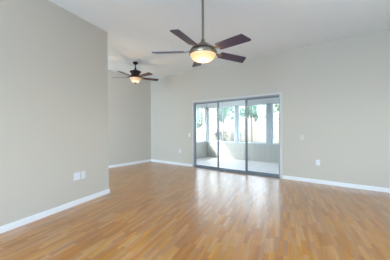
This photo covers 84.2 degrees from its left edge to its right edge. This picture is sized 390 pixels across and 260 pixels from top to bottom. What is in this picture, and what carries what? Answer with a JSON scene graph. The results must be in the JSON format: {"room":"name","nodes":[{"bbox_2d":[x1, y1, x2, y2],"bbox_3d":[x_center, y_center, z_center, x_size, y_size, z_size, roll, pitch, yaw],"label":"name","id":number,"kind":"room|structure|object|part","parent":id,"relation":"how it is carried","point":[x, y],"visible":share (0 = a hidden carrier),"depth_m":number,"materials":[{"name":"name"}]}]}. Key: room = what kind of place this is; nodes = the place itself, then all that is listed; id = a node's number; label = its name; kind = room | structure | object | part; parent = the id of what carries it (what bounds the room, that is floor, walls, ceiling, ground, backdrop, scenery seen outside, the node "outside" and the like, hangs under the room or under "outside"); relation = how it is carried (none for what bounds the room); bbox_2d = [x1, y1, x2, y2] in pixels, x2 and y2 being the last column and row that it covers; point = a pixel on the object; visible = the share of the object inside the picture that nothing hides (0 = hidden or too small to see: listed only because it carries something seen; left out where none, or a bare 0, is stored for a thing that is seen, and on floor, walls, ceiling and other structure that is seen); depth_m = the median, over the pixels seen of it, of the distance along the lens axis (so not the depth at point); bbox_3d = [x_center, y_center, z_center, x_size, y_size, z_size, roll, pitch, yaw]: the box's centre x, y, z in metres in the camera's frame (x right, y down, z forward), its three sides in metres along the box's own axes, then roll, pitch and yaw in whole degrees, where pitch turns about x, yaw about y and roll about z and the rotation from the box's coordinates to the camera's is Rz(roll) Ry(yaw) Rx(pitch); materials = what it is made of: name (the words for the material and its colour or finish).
{"room":"empty living room","nodes":[
{"label":"empty living room","id":0,"kind":"room"},
{"bbox_2d":[0,0,108,225],"bbox_3d":[-2.835,-0.295,1.335,0.125,3.038,5.995,0,0,22],"label":"wall","id":1,"kind":"structure","parent":0,"point":[54,61],"depth_m":3.05,"materials":[{"name":"beige paint"}]},
{"bbox_2d":[0,188,109,233],"bbox_3d":[-2.761,1.182,1.327,0.014,0.083,6.009,0,0,22],"label":"baseboard","id":2,"kind":"structure","parent":1,"relation":"attached to","point":[21,222],"depth_m":3.03,"materials":[{"name":"white paint"}]},
{"bbox_2d":[74,172,79,180],"bbox_3d":[-1.889,0.742,3.461,0.017,0.122,0.118,0,0,22],"label":"jack plate","id":3,"kind":"object","parent":1,"relation":"attached to","point":[76,175],"visible":1,"depth_m":3.47,"materials":[{"name":"white plastic"}]},
{"bbox_2d":[81,171,84,178],"bbox_3d":[-1.847,0.741,3.572,0.010,0.122,0.074,0,0,22],"label":"electrical outlet","id":4,"kind":"object","parent":1,"relation":"attached to","point":[82,172],"visible":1,"depth_m":3.55,"materials":[{"name":"white plastic"}]},
{"bbox_2d":[108,70,150,164],"bbox_3d":[-4.425,-0.312,4.490,0.160,3.038,9.297,0,1,37],"label":"wall","id":5,"kind":"structure","parent":0,"point":[129,103],"depth_m":7.24,"materials":[{"name":"beige paint"}]},
{"bbox_2d":[109,159,150,167],"bbox_3d":[-4.348,1.166,4.449,0.014,0.083,8.977,0,1,37],"label":"baseboard","id":6,"kind":"structure","parent":5,"relation":"attached to","point":[149,160],"depth_m":7.24,"materials":[{"name":"white paint"}]},
{"bbox_2d":[0,161,389,259],"bbox_3d":[-1.127,1.270,1.955,8.482,0.120,9.237,0,1,37],"label":"floor","id":7,"kind":"structure","parent":0,"point":[151,210],"depth_m":2.81,"materials":[{"name":"laminate"}]},
{"bbox_2d":[196,104,206,107],"bbox_3d":[-0.259,-1.073,8.661,0.120,0.190,2.403,0,1,37],"label":"wall","id":8,"kind":"structure","parent":0,"point":[197,105],"depth_m":9.30,"materials":[{"name":"white paint"}]},
{"bbox_2d":[49,0,389,78],"bbox_3d":[-1.125,-1.903,1.954,8.482,0.150,9.297,0,1,37],"label":"ceiling","id":9,"kind":"structure","parent":0,"point":[135,29],"depth_m":3.79,"materials":[{"name":"white paint"}]},
{"bbox_2d":[112,62,158,83],"bbox_3d":[-1.604,-1.559,5.892,1.238,0.596,1.289,0,1,37],"label":"ceiling fan","id":10,"kind":"object","parent":9,"relation":"hanging from","point":[135,77],"visible":1,"depth_m":5.83,"materials":[{"name":"brown metal"}]},
{"bbox_3d":[-1.634,-1.366,5.922,0.288,0.122,0.288,0,1,37],"label":"lamp shade","id":11,"kind":"part","parent":10,"relation":"part of","materials":[{"name":"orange glass"}]},
{"bbox_3d":[-1.300,-1.444,5.651,0.460,0.040,0.139,0,1,39],"label":"blade","id":12,"kind":"part","parent":10,"relation":"part of","materials":[{"name":"brown wood"}]},
{"bbox_3d":[-1.274,-1.448,6.156,0.460,0.040,0.139,-1,1,-33],"label":"blade","id":13,"kind":"part","parent":10,"relation":"part of","materials":[{"name":"brown wood"}]},
{"bbox_2d":[152,0,250,66],"bbox_3d":[0.126,-1.379,2.888,1.343,0.925,1.355,0,1,37],"label":"ceiling fan","id":14,"kind":"object","parent":9,"relation":"hanging from","point":[202,52],"visible":1,"depth_m":2.79,"materials":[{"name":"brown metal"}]},
{"bbox_3d":[-0.369,-1.086,3.023,0.450,0.046,0.148,2,0,11],"label":"blade","id":15,"kind":"part","parent":14,"relation":"part of","materials":[{"name":"brown wood"}]},
{"bbox_3d":[-0.128,-1.072,2.504,0.148,0.046,0.450,3,1,29],"label":"blade","id":16,"kind":"part","parent":14,"relation":"part of","materials":[{"name":"brown wood"}]},
{"bbox_3d":[0.052,-1.073,3.414,0.149,0.040,0.452,0,0,-8],"label":"blade","id":17,"kind":"part","parent":14,"relation":"part of","materials":[{"name":"brown wood"}]},
{"bbox_3d":[0.106,-1.494,2.927,0.031,0.600,0.031,0,1,37],"label":"rod","id":18,"kind":"part","parent":14,"relation":"part of","materials":[{"name":"silver metal"}]},
{"bbox_3d":[0.109,-0.973,2.931,0.348,0.098,0.348,0,1,37],"label":"lamp shade","id":19,"kind":"part","parent":14,"relation":"part of","materials":[{"name":"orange glass"}]},
{"bbox_3d":[0.549,-1.050,3.136,0.450,0.046,0.148,2,0,-25],"label":"blade","id":20,"kind":"part","parent":14,"relation":"part of","materials":[{"name":"brown wood"}]},
{"bbox_3d":[0.440,-1.050,2.574,0.148,0.046,0.450,2,1,-43],"label":"blade","id":21,"kind":"part","parent":14,"relation":"part of","materials":[{"name":"brown wood"}]},
{"bbox_2d":[196,157,278,173],"bbox_3d":[1.753,1.259,7.204,5.130,0.110,2.603,0,1,37],"label":"floor","id":22,"kind":"structure","parent":0,"point":[266,167],"depth_m":7.50,"materials":[{"name":"tile"}]},
{"bbox_2d":[196,142,206,158],"bbox_3d":[-0.249,0.877,8.677,0.120,0.650,2.403,0,1,37],"label":"wall","id":23,"kind":"structure","parent":22,"relation":"on","point":[201,148],"depth_m":9.27,"materials":[{"name":"grey paint"}]},
{"bbox_2d":[196,107,205,141],"bbox_3d":[-0.258,-0.230,8.639,0.050,1.495,2.353,0,1,37],"label":"window","id":24,"kind":"structure","parent":23,"relation":"in","point":[196,107],"depth_m":9.54,"materials":[{"name":"white paint"}]},
{"bbox_2d":[207,142,278,162],"bbox_3d":[2.492,0.867,8.172,5.090,0.650,0.120,0,1,37],"label":"wall","id":25,"kind":"structure","parent":22,"relation":"on","point":[256,152],"depth_m":8.51,"materials":[{"name":"white paint"}]},
{"bbox_2d":[206,108,207,140],"bbox_3d":[0.515,-0.224,9.636,0.170,1.530,0.170,0,1,37],"label":"porch post corner","id":26,"kind":"object","parent":25,"relation":"on","point":[206,108],"visible":0.5,"depth_m":9.54,"materials":[{"name":"grey paint"}]},
{"bbox_2d":[208,106,234,141],"bbox_3d":[1.120,-0.241,9.187,1.335,1.495,0.050,0,1,37],"label":"window","id":27,"kind":"structure","parent":25,"relation":"in","point":[224,106],"depth_m":9.13,"materials":[{"name":"white paint"}]},
{"bbox_2d":[235,105,237,142],"bbox_3d":[1.704,-0.223,8.754,0.120,1.530,0.130,0,1,37],"label":"column","id":28,"kind":"object","parent":25,"relation":"on","point":[236,106],"visible":0.71,"depth_m":8.70,"materials":[{"name":"grey paint"}]},
{"bbox_2d":[207,141,278,144],"bbox_3d":[2.476,0.525,8.158,4.740,0.035,0.155,0,1,37],"label":"sill","id":29,"kind":"structure","parent":25,"relation":"on","point":[207,141],"depth_m":8.42,"materials":[{"name":"grey paint"}]},
{"bbox_2d":[238,103,266,143],"bbox_3d":[2.213,-0.240,8.353,1.175,1.495,0.050,0,1,37],"label":"window","id":30,"kind":"structure","parent":25,"relation":"in","point":[251,105],"depth_m":8.35,"materials":[{"name":"white paint"}]},
{"bbox_2d":[267,103,271,143],"bbox_3d":[2.753,-0.222,7.948,0.175,1.530,0.140,0,1,37],"label":"column","id":31,"kind":"object","parent":25,"relation":"on","point":[269,105],"visible":0.79,"depth_m":7.88,"materials":[{"name":"grey paint"}]},
{"bbox_2d":[272,102,278,143],"bbox_3d":[3.588,-0.239,7.304,1.935,1.495,0.050,0,1,37],"label":"window","id":32,"kind":"structure","parent":25,"relation":"in","point":[278,102],"depth_m":7.86,"materials":[{"name":"white paint"}]},
{"bbox_2d":[207,97,278,107],"bbox_3d":[2.482,-1.083,8.156,5.090,0.190,0.120,0,1,37],"label":"wall","id":33,"kind":"structure","parent":0,"point":[267,100],"depth_m":8.52,"materials":[{"name":"white paint"}]},
{"bbox_2d":[151,29,389,187],"bbox_3d":[1.654,-0.352,5.598,8.162,3.038,0.160,0,1,37],"label":"wall","id":34,"kind":"structure","parent":0,"point":[336,94],"depth_m":4.75,"materials":[{"name":"beige paint"}]},
{"bbox_2d":[151,159,191,166],"bbox_3d":[-0.854,1.124,7.420,1.938,0.083,0.014,0,1,37],"label":"baseboard","id":35,"kind":"structure","parent":34,"relation":"attached to","point":[152,160],"depth_m":7.34,"materials":[{"name":"white paint"}]},
{"bbox_2d":[192,92,282,178],"bbox_3d":[1.035,0.129,6.025,2.730,2.075,0.162,0,1,37],"label":"door","id":36,"kind":"structure","parent":34,"relation":"in","point":[279,94],"depth_m":5.81,"materials":[{"name":"grey paint"}]},
{"bbox_3d":[0.354,0.147,6.576,0.872,1.966,0.028,0,1,37],"label":"panel","id":37,"kind":"part","parent":36,"relation":"part of","materials":[{"name":"clear glass"}]},
{"bbox_3d":[1.015,0.148,6.029,0.898,1.966,0.028,0,1,37],"label":"panel","id":38,"kind":"part","parent":36,"relation":"part of","materials":[{"name":"clear glass"}]},
{"bbox_3d":[1.741,0.148,5.561,0.880,1.966,0.028,0,1,37],"label":"panel","id":39,"kind":"part","parent":36,"relation":"part of","materials":[{"name":"clear glass"}]},
{"bbox_2d":[282,175,389,192],"bbox_3d":[3.475,1.128,4.117,3.467,0.083,0.014,0,1,37],"label":"baseboard","id":40,"kind":"structure","parent":34,"relation":"attached to","point":[364,187],"depth_m":4.47,"materials":[{"name":"white paint"}]},
{"label":"outside","id":41,"kind":"structure","parent":0,"visible":0},
{"bbox_3d":[9.816,1.319,25.232,75.000,0.300,68.000,0,1,37],"label":"ground","id":42,"kind":"structure","parent":41,"visible":0},
{"bbox_2d":[196,108,202,127],"bbox_3d":[0.217,-0.774,17.962,0.883,4.100,0.534,0,1,25],"label":"leafy tree","id":43,"kind":"object","parent":42,"relation":"on","point":[199,114],"visible":0.41,"depth_m":17.82,"materials":[{"name":"green plant"}]},
{"bbox_3d":[0.432,-1.131,17.957,0.517,1.788,0.213,0,0,-3],"label":"arm","id":44,"kind":"part","parent":43,"relation":"part of"},
{"bbox_2d":[196,128,203,140],"bbox_3d":[-1.652,0.564,17.619,6.000,1.450,0.240,0,1,37],"label":"wall","id":45,"kind":"structure","parent":42,"relation":"on","point":[199,131],"depth_m":15.94,"materials":[{"name":"white paint"}]},
{"bbox_2d":[212,129,232,140],"bbox_3d":[2.037,0.580,15.995,1.371,1.422,1.315,0,1,37],"label":"desert shrub","id":46,"kind":"object","parent":42,"relation":"on","point":[226,132],"visible":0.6,"depth_m":15.99,"materials":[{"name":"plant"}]},
{"bbox_2d":[214,107,233,122],"bbox_3d":[3.004,-1.458,23.063,3.212,5.365,2.845,0,1,37],"label":"leafy tree","id":47,"kind":"object","parent":42,"relation":"on","point":[225,110],"visible":0.29,"depth_m":22.92,"materials":[{"name":"green plant"}]},
{"bbox_2d":[228,125,244,140],"bbox_3d":[3.487,0.429,17.626,1.573,1.681,0.927,0,1,37],"label":"desert shrub","id":48,"kind":"object","parent":42,"relation":"on","point":[241,134],"visible":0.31,"depth_m":17.57,"materials":[{"name":"green plant"}]},
{"bbox_2d":[199,117,278,142],"bbox_3d":[6.045,0.100,17.402,18.500,2.300,0.240,0,1,37],"label":"wall","id":49,"kind":"structure","parent":42,"relation":"on","point":[260,127],"depth_m":18.29,"materials":[{"name":"white paint"}]},
{"bbox_2d":[240,106,258,121],"bbox_3d":[5.145,-0.773,20.929,1.847,4.008,1.930,0,1,37],"label":"leafy tree","id":50,"kind":"object","parent":42,"relation":"on","point":[254,108],"visible":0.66,"depth_m":20.60,"materials":[{"name":"green plant"}]},
{"bbox_2d":[260,105,265,121],"bbox_3d":[8.112,-1.051,24.467,1.493,4.476,1.697,0,1,37],"label":"sparse tree","id":51,"kind":"object","parent":42,"relation":"on","point":[263,108],"visible":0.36,"depth_m":24.38,"materials":[{"name":"green plant"}]},
{"bbox_2d":[274,104,278,120],"bbox_3d":[8.365,-1.539,20.884,2.160,5.505,1.996,0,1,37],"label":"leafy tree","id":52,"kind":"object","parent":42,"relation":"on","point":[276,106],"visible":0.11,"depth_m":20.63,"materials":[{"name":"green plant"}]}
]}

